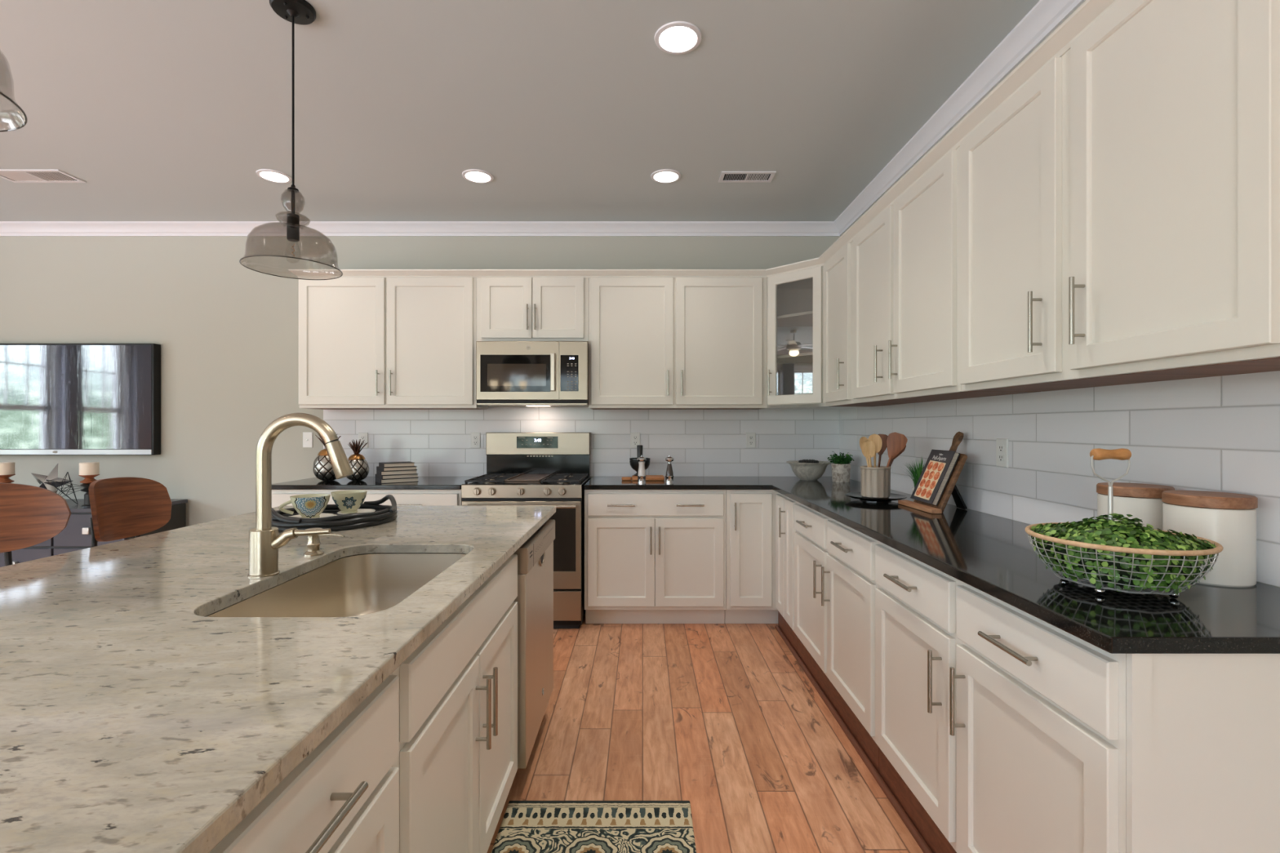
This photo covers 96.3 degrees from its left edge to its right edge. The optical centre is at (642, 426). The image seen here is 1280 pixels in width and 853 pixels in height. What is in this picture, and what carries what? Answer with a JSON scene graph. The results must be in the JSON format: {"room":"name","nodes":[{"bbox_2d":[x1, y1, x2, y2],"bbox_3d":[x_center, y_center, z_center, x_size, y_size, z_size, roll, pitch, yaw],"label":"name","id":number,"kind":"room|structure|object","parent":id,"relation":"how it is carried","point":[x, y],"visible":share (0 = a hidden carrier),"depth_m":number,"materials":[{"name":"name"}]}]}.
{"room":"kitchen","nodes":[
{"label":"kitchen","id":0,"kind":"room"},
{"bbox_2d":[0,235,839,526],"bbox_3d":[-2.514,-0.112,4.349,8.272,2.790,0.150,0,0,0],"label":"wall","id":1,"kind":"structure","parent":0,"point":[226,331],"depth_m":4.27,"materials":[{"name":"grey paint"}]},
{"bbox_2d":[0,343,160,454],"bbox_3d":[-4.310,-0.203,4.237,1.446,0.820,0.068,0,0,0],"label":"television","id":2,"kind":"object","parent":1,"relation":"attached to","point":[55,398],"visible":1,"depth_m":4.21,"materials":[{"name":"black metal"}]},
{"bbox_2d":[302,431,312,448],"bbox_3d":[-2.495,0.098,4.268,0.072,0.116,0.012,0,0,0],"label":"wall plate","id":3,"kind":"object","parent":1,"relation":"attached to","point":[307,436],"visible":1,"depth_m":4.27,"materials":[{"name":"white plastic"}]},
{"bbox_2d":[298,277,488,409],"bbox_3d":[-1.764,-0.587,4.092,1.226,0.915,0.361,0,0,0],"label":"upper cabinet","id":4,"kind":"object","parent":1,"relation":"attached to","point":[365,343],"visible":1,"depth_m":3.96,"materials":[{"name":"white paint"}]},
{"bbox_2d":[288,0,1119,277],"bbox_3d":[-0.054,-1.055,3.352,4.836,0.046,2.117,0,0,39],"label":"trim","id":5,"kind":"structure","parent":4,"relation":"attached to","point":[1057,44],"depth_m":2.71,"materials":[{"name":"white paint"}]},
{"bbox_2d":[476,277,588,342],"bbox_3d":[-0.762,-0.814,4.092,0.774,0.461,0.361,0,0,0],"label":"upper cabinet","id":6,"kind":"object","parent":1,"relation":"attached to","point":[508,308],"visible":0.98,"depth_m":3.96,"materials":[{"name":"white paint"}]},
{"bbox_2d":[475,341,588,406],"bbox_3d":[-0.750,-0.363,4.061,0.757,0.433,0.423,0,0,0],"label":"microwave","id":7,"kind":"object","parent":6,"relation":"attached to","point":[508,373],"visible":1,"depth_m":3.88,"materials":[{"name":"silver metal"}]},
{"bbox_2d":[0,0,1084,235],"bbox_3d":[-2.514,-1.464,0.342,7.972,0.086,7.864,0,0,0],"label":"trim","id":8,"kind":"structure","parent":1,"relation":"attached to","point":[1046,15],"depth_m":4.22,"materials":[{"name":"white paint"}]},
{"bbox_2d":[323,407,839,476],"bbox_3d":[-0.456,0.111,4.270,3.840,0.516,0.008,0,0,0],"label":"tiled wall","id":9,"kind":"structure","parent":1,"relation":"attached to","point":[700,442],"depth_m":4.27,"materials":[{"name":"white tile"}]},
{"bbox_2d":[358,432,368,448],"bbox_3d":[-2.078,0.100,4.261,0.072,0.116,0.008,0,0,0],"label":"electrical outlet","id":10,"kind":"object","parent":9,"relation":"attached to","point":[362,436],"visible":0.66,"depth_m":4.26,"materials":[{"name":"white plastic"}]},
{"bbox_2d":[471,432,480,448],"bbox_3d":[-1.243,0.100,4.261,0.072,0.116,0.008,0,0,0],"label":"electrical outlet","id":11,"kind":"object","parent":9,"relation":"attached to","point":[475,437],"visible":1,"depth_m":4.26,"materials":[{"name":"white plastic"}]},
{"bbox_2d":[630,432,639,448],"bbox_3d":[-0.055,0.100,4.261,0.072,0.116,0.008,0,0,0],"label":"electrical outlet","id":12,"kind":"object","parent":9,"relation":"attached to","point":[634,437],"visible":0.98,"depth_m":4.26,"materials":[{"name":"white plastic"}]},
{"bbox_2d":[746,432,755,448],"bbox_3d":[0.805,0.100,4.261,0.072,0.116,0.008,0,0,0],"label":"electrical outlet","id":13,"kind":"object","parent":9,"relation":"attached to","point":[750,437],"visible":1,"depth_m":4.26,"materials":[{"name":"white plastic"}]},
{"bbox_2d":[588,277,767,409],"bbox_3d":[0.243,-0.587,4.092,1.234,0.915,0.361,0,0,0],"label":"upper cabinet","id":14,"kind":"object","parent":1,"relation":"attached to","point":[655,343],"visible":1,"depth_m":3.96,"materials":[{"name":"white paint"}]},
{"bbox_2d":[758,266,866,409],"bbox_3d":[1.161,-0.587,3.968,0.619,0.914,0.608,0,0,0],"label":"upper cabinet","id":15,"kind":"object","parent":1,"relation":"attached to","point":[795,300],"visible":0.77,"depth_m":3.94,"materials":[{"name":"white paint"}]},
{"bbox_2d":[777,351,813,363],"bbox_3d":[1.166,-0.481,3.968,0.580,0.018,0.580,0,0,0],"label":"shelf","id":16,"kind":"object","parent":15,"relation":"attached to","point":[805,357],"depth_m":3.97,"materials":[{"name":"white paint"}]},
{"bbox_2d":[777,311,813,326],"bbox_3d":[1.166,-0.753,3.968,0.580,0.018,0.580,0,0,0],"label":"shelf","id":17,"kind":"object","parent":15,"relation":"attached to","point":[804,318],"depth_m":3.98,"materials":[{"name":"white paint"}]},
{"bbox_2d":[0,0,1039,221],"bbox_3d":[-2.514,-1.567,0.337,8.272,0.120,8.174,0,0,0],"label":"ceiling","id":18,"kind":"structure","parent":0,"point":[166,110],"depth_m":2.67,"materials":[{"name":"grey paint"}]},
{"bbox_2d":[0,50,26,132],"bbox_3d":[-1.246,-1.036,0.945,0.316,0.940,0.316,0,0,0],"label":"pendant light","id":19,"kind":"object","parent":18,"relation":"hanging from","point":[24,124],"visible":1,"depth_m":1.04,"materials":[{"name":"clear glass"}]},
{"bbox_2d":[0,169,86,182],"bbox_3d":[-3.640,-1.504,3.440,0.440,0.006,0.170,0,0,0],"label":"ceiling vent","id":20,"kind":"object","parent":18,"relation":"in","point":[14,175],"visible":1,"depth_m":3.44,"materials":[{"name":"white metal"}]},
{"bbox_2d":[255,168,292,182],"bbox_3d":[-2.210,-1.533,3.440,0.184,0.068,0.184,0,0,0],"label":"recessed light","id":21,"kind":"object","parent":18,"relation":"in","point":[273,175],"visible":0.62,"depth_m":3.48,"materials":[{"name":"white"}]},
{"bbox_2d":[239,0,342,279],"bbox_3d":[-1.254,-1.036,2.057,0.316,0.940,0.316,0,0,0],"label":"pendant light","id":22,"kind":"object","parent":18,"relation":"hanging from","point":[295,11],"visible":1,"depth_m":2.05,"materials":[{"name":"glass"}]},
{"bbox_2d":[286,184,299,241],"bbox_3d":[-1.254,-0.768,2.057,0.039,0.198,0.039,0,0,0],"label":"socket","id":23,"kind":"object","parent":22,"relation":"attached to","point":[292,230],"depth_m":2.05,"materials":[{"name":"black metal"}]},
{"bbox_2d":[462,168,493,182],"bbox_3d":[-0.989,-1.533,3.442,0.184,0.068,0.184,0,0,0],"label":"recessed light","id":24,"kind":"object","parent":18,"relation":"in","point":[476,175],"visible":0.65,"depth_m":3.49,"materials":[{"name":"white plastic"}]},
{"bbox_2d":[650,168,681,182],"bbox_3d":[0.140,-1.533,3.442,0.184,0.068,0.184,0,0,0],"label":"recessed light","id":25,"kind":"object","parent":18,"relation":"in","point":[664,175],"visible":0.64,"depth_m":3.49,"materials":[{"name":"white plastic"}]},
{"bbox_2d":[654,21,702,54],"bbox_3d":[0.137,-1.533,2.220,0.184,0.068,0.184,0,0,0],"label":"recessed light","id":26,"kind":"object","parent":18,"relation":"in","point":[676,37],"visible":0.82,"depth_m":2.26,"materials":[{"name":"white paint"}]},
{"bbox_2d":[718,171,776,182],"bbox_3d":[0.626,-1.504,3.450,0.320,0.006,0.140,0,0,0],"label":"ceiling vent","id":27,"kind":"object","parent":18,"relation":"in","point":[726,176],"visible":1,"depth_m":3.45,"materials":[{"name":"white metal"}]},
{"bbox_2d":[487,614,923,852],"bbox_3d":[-2.514,1.343,0.337,8.272,0.120,8.174,0,0,0],"label":"floor","id":28,"kind":"structure","parent":0,"point":[725,720],"depth_m":2.31,"materials":[{"name":"brown wood"}]},
{"bbox_2d":[0,483,71,566],"bbox_3d":[-2.041,0.734,1.730,0.431,1.095,0.478,0,0,40],"label":"bar stool","id":29,"kind":"object","parent":28,"relation":"on","point":[30,515],"visible":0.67,"depth_m":1.94,"materials":[{"name":"brown wood"}]},
{"bbox_2d":[0,498,187,567],"bbox_3d":[-4.351,0.908,3.987,1.962,0.747,0.526,0,0,0],"label":"credenza","id":30,"kind":"object","parent":28,"relation":"on","point":[77,535],"visible":0.23,"depth_m":3.75,"materials":[{"name":"black wood"}]},
{"bbox_2d":[0,474,15,483],"bbox_3d":[-4.310,0.429,3.870,0.104,0.212,0.104,0,0,0],"label":"candle holder","id":31,"kind":"object","parent":30,"relation":"on","point":[3,478],"visible":0.27,"depth_m":3.85,"materials":[{"name":"orange wood"}]},
{"bbox_2d":[0,462,15,475],"bbox_3d":[-4.310,0.281,3.870,0.100,0.082,0.100,0,0,0],"label":"pillar candle","id":32,"kind":"object","parent":31,"relation":"on","point":[6,468],"visible":1,"depth_m":3.85,"materials":[{"name":"beige wax"}]},
{"bbox_2d":[31,463,72,493],"bbox_3d":[-4.192,0.395,4.060,0.278,0.278,0.102,0,0,0],"label":"metal star","id":33,"kind":"object","parent":30,"relation":"on","point":[52,476],"visible":0.62,"depth_m":4.05,"materials":[{"name":"silver metal"}]},
{"bbox_2d":[46,471,84,504],"bbox_3d":[-3.909,0.418,3.900,0.226,0.231,0.086,0,0,0],"label":"star","id":34,"kind":"object","parent":30,"relation":"on","point":[70,483],"visible":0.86,"depth_m":3.90,"materials":[{"name":"black metal"}]},
{"bbox_2d":[78,474,99,506],"bbox_3d":[-3.735,0.429,3.870,0.104,0.212,0.104,0,0,0],"label":"candle holder","id":35,"kind":"object","parent":30,"relation":"on","point":[88,479],"visible":0.57,"depth_m":3.84,"materials":[{"name":"black metal"}]},
{"bbox_2d":[79,462,99,475],"bbox_3d":[-3.735,0.281,3.870,0.100,0.082,0.100,0,0,0],"label":"pillar candle","id":36,"kind":"object","parent":35,"relation":"on","point":[85,468],"visible":1,"depth_m":3.84,"materials":[{"name":"beige wax"}]},
{"bbox_2d":[88,477,172,547],"bbox_3d":[-1.915,0.743,2.291,0.432,1.076,0.422,0,0,2],"label":"bar stool","id":37,"kind":"object","parent":28,"relation":"on","point":[122,508],"visible":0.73,"depth_m":2.33,"materials":[{"name":"brown wood"}]},
{"bbox_2d":[209,673,399,852],"bbox_3d":[-0.708,0.841,0.700,0.658,0.883,0.598,0,0,0],"label":"base cabinet","id":38,"kind":"object","parent":28,"relation":"on","point":[344,797],"visible":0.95,"depth_m":0.79,"materials":[{"name":"white paint"}]},
{"bbox_2d":[271,489,462,507],"bbox_3d":[-1.768,0.841,3.936,1.218,0.883,0.660,0,0,0],"label":"base cabinet","id":39,"kind":"object","parent":28,"relation":"on","point":[402,497],"visible":0.16,"depth_m":3.64,"materials":[{"name":"white paint"}]},
{"bbox_2d":[271,476,475,489],"bbox_3d":[-1.775,0.384,3.950,1.240,0.030,0.629,0,0,0],"label":"countertop","id":40,"kind":"structure","parent":39,"relation":"on","point":[369,482],"depth_m":3.67,"materials":[{"name":"black stone"}]},
{"bbox_2d":[312,433,341,480],"bbox_3d":[-2.160,0.199,3.940,0.185,0.340,0.185,0,0,0],"label":"ornament","id":41,"kind":"object","parent":40,"relation":"on","point":[322,468],"visible":0.62,"depth_m":3.87,"materials":[{"name":"silver metal"}]},
{"bbox_2d":[346,439,368,480],"bbox_3d":[-1.965,0.227,3.940,0.154,0.284,0.154,0,0,40],"label":"ornament","id":42,"kind":"object","parent":40,"relation":"on","point":[359,465],"visible":0.86,"depth_m":3.90,"materials":[{"name":"silver metal"}]},
{"bbox_2d":[375,477,418,483],"bbox_3d":[-1.655,0.355,3.860,0.235,0.026,0.175,0,0,-36],"label":"book","id":43,"kind":"object","parent":40,"relation":"on","point":[411,479],"visible":0.84,"depth_m":3.79,"materials":[{"name":"grey paper"}]},
{"bbox_2d":[375,473,417,479],"bbox_3d":[-1.655,0.329,3.860,0.230,0.024,0.170,0,0,-39],"label":"book","id":44,"kind":"object","parent":43,"relation":"on","point":[377,476],"visible":0.84,"depth_m":3.79,"materials":[{"name":"grey paper"}]},
{"bbox_2d":[376,470,417,475],"bbox_3d":[-1.655,0.303,3.860,0.225,0.026,0.168,0,0,-34],"label":"book","id":45,"kind":"object","parent":44,"relation":"on","point":[378,472],"visible":0.86,"depth_m":3.79,"materials":[{"name":"grey paper"}]},
{"bbox_2d":[376,466,417,471],"bbox_3d":[-1.655,0.278,3.860,0.215,0.024,0.160,0,0,-40],"label":"book","id":46,"kind":"object","parent":45,"relation":"on","point":[378,468],"visible":0.86,"depth_m":3.79,"materials":[{"name":"grey paper"}]},
{"bbox_2d":[378,461,413,467],"bbox_3d":[-1.655,0.253,3.860,0.195,0.026,0.150,0,0,-36],"label":"book","id":47,"kind":"object","parent":46,"relation":"on","point":[406,464],"visible":1,"depth_m":3.81,"materials":[{"name":"grey paper"}]},
{"bbox_2d":[391,554,517,852],"bbox_3d":[-0.708,0.841,1.467,0.658,0.883,0.933,0,0,0],"label":"base cabinet","id":48,"kind":"object","parent":28,"relation":"on","point":[456,762],"visible":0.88,"depth_m":1.35,"materials":[{"name":"white paint"}]},
{"bbox_2d":[461,432,591,628],"bbox_3d":[-0.762,0.661,3.904,0.757,1.240,0.729,0,0,0],"label":"gas range","id":49,"kind":"object","parent":28,"relation":"on","point":[523,468],"visible":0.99,"depth_m":3.63,"materials":[{"name":"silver metal"}]},
{"bbox_2d":[462,475,590,485],"bbox_3d":[-0.762,0.369,3.911,0.757,0.017,0.598,0,0,0],"label":"cooktop","id":50,"kind":"object","parent":49,"relation":"in","point":[480,480],"depth_m":3.64,"materials":[{"name":"black metal"}]},
{"bbox_2d":[513,520,555,768],"bbox_3d":[-0.697,0.847,2.240,0.621,0.871,0.601,0,0,0],"label":"dishwasher","id":51,"kind":"object","parent":28,"relation":"on","point":[535,598],"visible":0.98,"depth_m":2.11,"materials":[{"name":"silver metal"}]},
{"bbox_2d":[490,800,696,852],"bbox_3d":[-0.147,1.278,1.153,0.616,0.009,1.605,0,0,0],"label":"rug","id":52,"kind":"object","parent":28,"relation":"on","point":[526,826],"visible":1,"depth_m":1.82,"materials":[{"name":"fabric"}]},
{"bbox_2d":[584,489,726,623],"bbox_3d":[0.081,0.841,3.936,0.905,0.883,0.660,0,0,0],"label":"base cabinet","id":53,"kind":"object","parent":28,"relation":"on","point":[651,556],"visible":0.99,"depth_m":3.65,"materials":[{"name":"white paint"}]},
{"bbox_2d":[583,476,1279,653],"bbox_3d":[0.545,0.384,2.635,1.835,0.030,3.261,0,0,0],"label":"countertop","id":54,"kind":"structure","parent":53,"relation":"on","point":[995,556],"depth_m":1.34,"materials":[{"name":"black stone"}]},
{"bbox_2d":[637,455,646,484],"bbox_3d":[-0.006,0.277,3.710,0.058,0.184,0.058,0,0,0],"label":"pepper mill","id":55,"kind":"object","parent":54,"relation":"on","point":[642,473],"visible":1,"depth_m":3.69,"materials":[{"name":"white ceramic"}]},
{"bbox_2d":[621,475,664,480],"bbox_3d":[0.003,0.357,4.020,0.295,0.021,0.200,0,0,0],"label":"cutting board","id":56,"kind":"object","parent":54,"relation":"on","point":[648,477],"visible":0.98,"depth_m":3.92,"materials":[{"name":"brown wood"}]},
{"bbox_2d":[629,457,650,475],"bbox_3d":[-0.020,0.284,4.075,0.148,0.124,0.148,0,0,0],"label":"mortar","id":57,"kind":"object","parent":56,"relation":"on","point":[633,462],"visible":0.53,"depth_m":4.03,"materials":[{"name":"black stone"}]},
{"bbox_2d":[636,444,642,457],"bbox_3d":[-0.021,0.215,4.075,0.043,0.168,0.042,0,0,0],"label":"pestle","id":58,"kind":"object","parent":57,"relation":"in","point":[639,447],"visible":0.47,"depth_m":4.06,"materials":[{"name":"black ceramic"}]},
{"bbox_2d":[665,455,674,484],"bbox_3d":[0.174,0.277,3.710,0.058,0.184,0.058,0,0,0],"label":"pepper mill","id":59,"kind":"object","parent":54,"relation":"on","point":[669,476],"visible":1,"depth_m":3.69,"materials":[{"name":"silver metal"}]},
{"bbox_2d":[786,460,831,480],"bbox_3d":[1.155,0.306,3.990,0.302,0.126,0.302,0,0,0],"label":"serving bowl","id":60,"kind":"object","parent":54,"relation":"on","point":[803,471],"visible":0.96,"depth_m":3.90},
{"bbox_2d":[798,459,818,462],"bbox_3d":[1.155,0.241,3.990,0.138,0.027,0.137,0,0,0],"label":"bead garland","id":61,"kind":"object","parent":60,"relation":"in","point":[802,460],"visible":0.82,"depth_m":3.95,"materials":[{"name":"black ceramic"}]},
{"bbox_2d":[827,451,853,482],"bbox_3d":[1.335,0.268,3.866,0.171,0.203,0.162,0,0,15],"label":"potted plant","id":62,"kind":"object","parent":54,"relation":"on","point":[841,466],"visible":1,"depth_m":3.81,"materials":[{"name":"green plant"}]},
{"bbox_2d":[844,492,906,502],"bbox_3d":[1.165,0.355,2.870,0.292,0.027,0.292,0,0,0],"label":"plate","id":63,"kind":"object","parent":54,"relation":"on","point":[852,495],"visible":0.78,"depth_m":2.81,"materials":[{"name":"black ceramic"}]},
{"bbox_2d":[859,465,891,497],"bbox_3d":[1.165,0.274,2.870,0.144,0.151,0.144,0,0,0],"label":"utensil crock","id":64,"kind":"object","parent":63,"relation":"on","point":[875,482],"visible":0.95,"depth_m":2.81,"materials":[{"name":"beige ceramic"}]},
{"bbox_2d":[859,436,869,466],"bbox_3d":[1.149,0.190,2.917,0.047,0.280,0.075,0,0,-45],"label":"wooden spoon","id":65,"kind":"object","parent":64,"relation":"in","point":[862,439],"visible":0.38,"depth_m":2.93,"materials":[{"name":"brown wood"}]},
{"bbox_2d":[861,440,875,466],"bbox_3d":[1.124,0.197,2.851,0.073,0.265,0.035,0,0,0],"label":"wooden spoon","id":66,"kind":"object","parent":64,"relation":"in","point":[868,447],"visible":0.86,"depth_m":2.85,"materials":[{"name":"brown wood"}]},
{"bbox_2d":[867,434,882,467],"bbox_3d":[1.161,0.182,2.870,0.067,0.294,0.012,0,0,11],"label":"wooden spoon","id":67,"kind":"object","parent":64,"relation":"in","point":[876,439],"visible":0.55,"depth_m":2.87,"materials":[{"name":"brown wood"}]},
{"bbox_2d":[877,434,888,467],"bbox_3d":[1.201,0.184,2.921,0.102,0.293,0.059,0,0,-27],"label":"wooden spatula","id":68,"kind":"object","parent":64,"relation":"in","point":[883,437],"visible":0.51,"depth_m":2.92,"materials":[{"name":"brown wood"}]},
{"bbox_2d":[885,431,907,467],"bbox_3d":[1.236,0.178,2.842,0.138,0.304,0.012,0,0,20],"label":"wooden spatula","id":69,"kind":"object","parent":64,"relation":"in","point":[896,442],"visible":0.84,"depth_m":2.83,"materials":[{"name":"brown wood"}]},
{"bbox_2d":[902,457,924,501],"bbox_3d":[1.347,0.253,2.802,0.180,0.232,0.169,0,0,0],"label":"potted grass","id":70,"kind":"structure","parent":54,"relation":"on","point":[918,470],"depth_m":2.79,"materials":[{"name":"green plant"}]},
{"bbox_2d":[897,431,967,513],"bbox_3d":[1.333,0.196,2.585,0.223,0.350,0.320,0,0,0],"label":"cookbook stand","id":71,"kind":"object","parent":54,"relation":"on","point":[950,488],"visible":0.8,"depth_m":2.49,"materials":[{"name":"brown wood"}]},
{"bbox_2d":[910,449,959,506],"bbox_3d":[1.315,0.225,2.585,0.124,0.239,0.200,0,0,0],"label":"cookbook","id":72,"kind":"object","parent":71,"relation":"on","point":[938,468],"visible":1,"depth_m":2.55,"materials":[{"name":"black paper"}]},
{"bbox_2d":[915,462,943,497],"bbox_3d":[1.294,0.238,2.586,0.070,0.156,0.134,0,0,0],"label":"print","id":73,"kind":"object","parent":72,"relation":"attached to","point":[933,472],"depth_m":2.58},
{"bbox_2d":[1025,448,1222,598],"bbox_3d":[1.085,0.209,1.315,0.346,0.319,0.346,0,0,-32],"label":"wire basket","id":74,"kind":"object","parent":54,"relation":"on","point":[1122,454],"visible":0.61,"depth_m":1.22,"materials":[{"name":"grey metal"}]},
{"bbox_2d":[1031,513,1217,595],"bbox_3d":[1.082,0.276,1.318,0.334,0.158,0.328,0,0,0],"label":"greenery","id":75,"kind":"object","parent":74,"relation":"in","point":[1124,534],"visible":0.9,"depth_m":1.23,"materials":[{"name":"green plant"}]},
{"bbox_2d":[1096,482,1174,530],"bbox_3d":[1.372,0.266,1.600,0.166,0.206,0.166,0,0,0],"label":"canister","id":76,"kind":"object","parent":54,"relation":"on","point":[1142,501],"visible":0.52,"depth_m":1.54,"materials":[{"name":"beige ceramic"}]},
{"bbox_2d":[1161,490,1257,587],"bbox_3d":[1.375,0.266,1.395,0.166,0.206,0.166,0,0,0],"label":"canister","id":77,"kind":"object","parent":54,"relation":"on","point":[1227,519],"visible":0.87,"depth_m":1.32,"materials":[{"name":"beige ceramic"}]},
{"bbox_2d":[724,489,777,623],"bbox_3d":[1.002,0.841,3.936,0.934,0.883,0.660,0,0,0],"label":"base cabinet","id":78,"kind":"object","parent":28,"relation":"on","point":[750,513],"visible":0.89,"depth_m":3.65,"materials":[{"name":"white paint"}]},
{"bbox_2d":[775,492,797,653],"bbox_3d":[1.134,0.841,3.434,0.660,0.883,0.457,0,0,0],"label":"base cabinet","id":79,"kind":"object","parent":28,"relation":"on","point":[784,505],"visible":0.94,"depth_m":3.38,"materials":[{"name":"white paint"}]},
{"bbox_2d":[794,502,879,773],"bbox_3d":[1.134,0.841,2.652,0.660,0.883,1.102,0,0,0],"label":"base cabinet","id":80,"kind":"object","parent":28,"relation":"on","point":[835,584],"visible":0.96,"depth_m":2.49,"materials":[{"name":"white paint"}]},
{"bbox_2d":[774,625,932,852],"bbox_3d":[0.853,1.274,2.341,0.016,0.017,2.642,0,0,0],"label":"trim","id":81,"kind":"structure","parent":28,"relation":"on","point":[919,840],"depth_m":2.19,"materials":[{"name":"brown wood"}]},
{"bbox_2d":[875,541,1279,852],"bbox_3d":[1.137,0.841,1.555,0.665,0.883,1.089,0,0,0],"label":"base cabinet","id":82,"kind":"object","parent":28,"relation":"on","point":[999,728],"depth_m":1.18,"materials":[{"name":"white paint"}]},
{"bbox_3d":[-0.708,0.841,0.050,0.658,0.883,0.698,0,0,0],"label":"base cabinet","id":83,"kind":"object","parent":28,"relation":"on","visible":0},
{"bbox_2d":[0,506,555,852],"bbox_3d":[-1.047,0.384,1.167,1.286,0.030,3.035,0,0,0],"label":"countertop","id":84,"kind":"structure","parent":83,"relation":"on","point":[134,719],"depth_m":0.88,"materials":[{"name":"beige stone"}]},
{"bbox_2d":[247,413,353,577],"bbox_3d":[-0.853,0.167,1.433,0.256,0.404,0.068,0,0,0],"label":"faucet","id":85,"kind":"object","parent":84,"relation":"on","point":[264,540],"visible":1,"depth_m":1.42,"materials":[{"name":"silver metal"}]},
{"bbox_2d":[302,528,344,556],"bbox_3d":[-0.920,0.333,1.657,0.115,0.073,0.052,0,0,0],"label":"soap dispenser","id":86,"kind":"object","parent":84,"relation":"on","point":[313,543],"visible":0.7,"depth_m":1.65,"materials":[{"name":"silver metal"}]},
{"bbox_2d":[271,494,397,531],"bbox_3d":[-1.206,0.325,2.220,0.479,0.090,0.480,0,0,0],"label":"serving tray","id":87,"kind":"object","parent":84,"relation":"on","point":[383,514],"visible":0.68,"depth_m":2.06,"materials":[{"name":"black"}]},
{"bbox_2d":[337,508,375,515],"bbox_3d":[-1.165,0.351,2.335,0.140,0.014,0.140,0,0,0],"label":"saucer","id":88,"kind":"object","parent":87,"relation":"on","point":[362,510],"visible":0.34,"depth_m":2.37,"materials":[{"name":"beige ceramic"}]},
{"bbox_2d":[330,489,367,513],"bbox_3d":[-1.205,0.308,2.355,0.134,0.085,0.156,0,0,-27],"label":"teacup","id":89,"kind":"object","parent":88,"relation":"on","point":[349,501],"visible":1,"depth_m":2.31,"materials":[{"name":"ceramic"}]},
{"bbox_3d":[-1.265,0.351,2.155,0.220,0.014,0.220,0,0,0],"label":"plate","id":90,"kind":"object","parent":87,"relation":"on","visible":0},
{"bbox_2d":[289,513,333,517],"bbox_3d":[-1.255,0.345,2.165,0.160,0.014,0.160,0,0,0],"label":"saucer","id":91,"kind":"object","parent":90,"relation":"on","point":[322,515],"visible":0.2,"depth_m":2.21,"materials":[{"name":"beige ceramic"}]},
{"bbox_2d":[278,493,330,518],"bbox_3d":[-1.264,0.303,2.171,0.147,0.085,0.134,0,0,10],"label":"teacup","id":92,"kind":"object","parent":91,"relation":"on","point":[307,505],"visible":0.95,"depth_m":2.13,"materials":[{"name":"ceramic"}]},
{"bbox_2d":[205,553,466,617],"bbox_3d":[-0.713,0.505,1.460,0.441,0.208,0.727,0,0,0],"label":"sink","id":93,"kind":"object","parent":84,"relation":"in","point":[360,584],"visible":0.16,"depth_m":1.77,"materials":[{"name":"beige metal"}]},
{"bbox_2d":[840,0,1279,587],"bbox_3d":[1.547,-0.112,0.262,0.150,2.790,8.024,0,0,0],"label":"wall","id":94,"kind":"structure","parent":0,"point":[1085,0],"depth_m":2.44,"materials":[{"name":"grey paint"}]},
{"bbox_2d":[823,240,906,406],"bbox_3d":[1.290,-0.587,3.417,0.361,0.915,0.491,0,0,0],"label":"upper cabinet","id":95,"kind":"object","parent":94,"relation":"attached to","point":[838,270],"visible":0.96,"depth_m":3.38,"materials":[{"name":"white paint"}]},
{"bbox_2d":[853,146,1035,403],"bbox_3d":[1.290,-0.587,2.635,0.361,0.915,1.068,0,0,0],"label":"upper cabinet","id":96,"kind":"object","parent":94,"relation":"attached to","point":[906,261],"visible":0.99,"depth_m":2.46,"materials":[{"name":"white paint"}]},
{"bbox_2d":[839,370,1279,586],"bbox_3d":[1.468,0.111,2.637,0.008,0.516,3.274,0,0,0],"label":"tiled wall","id":97,"kind":"structure","parent":94,"relation":"attached to","point":[1221,433],"depth_m":1.88,"materials":[{"name":"white tile"}]},
{"bbox_2d":[995,438,1008,467],"bbox_3d":[1.459,0.106,2.330,0.008,0.116,0.072,0,0,0],"label":"electrical outlet","id":98,"kind":"object","parent":97,"relation":"attached to","point":[1002,444],"visible":1,"depth_m":2.32,"materials":[{"name":"white plastic"}]},
{"bbox_2d":[998,444,1004,451],"bbox_3d":[1.457,0.086,2.330,0.003,0.028,0.034,0,0,0],"label":"socket","id":99,"kind":"object","parent":98,"relation":"attached to","point":[1001,447],"depth_m":2.33,"materials":[{"name":"white plastic"}]},
{"bbox_2d":[998,453,1004,461],"bbox_3d":[1.457,0.126,2.330,0.003,0.028,0.034,0,0,0],"label":"socket","id":100,"kind":"object","parent":98,"relation":"attached to","point":[1001,456],"depth_m":2.33,"materials":[{"name":"white plastic"}]},
{"bbox_2d":[960,0,1279,391],"bbox_3d":[1.290,-0.587,1.563,0.361,0.915,1.073,0,0,0],"label":"upper cabinet","id":101,"kind":"object","parent":94,"relation":"attached to","point":[1120,211],"visible":1,"depth_m":1.36,"materials":[{"name":"white paint"}]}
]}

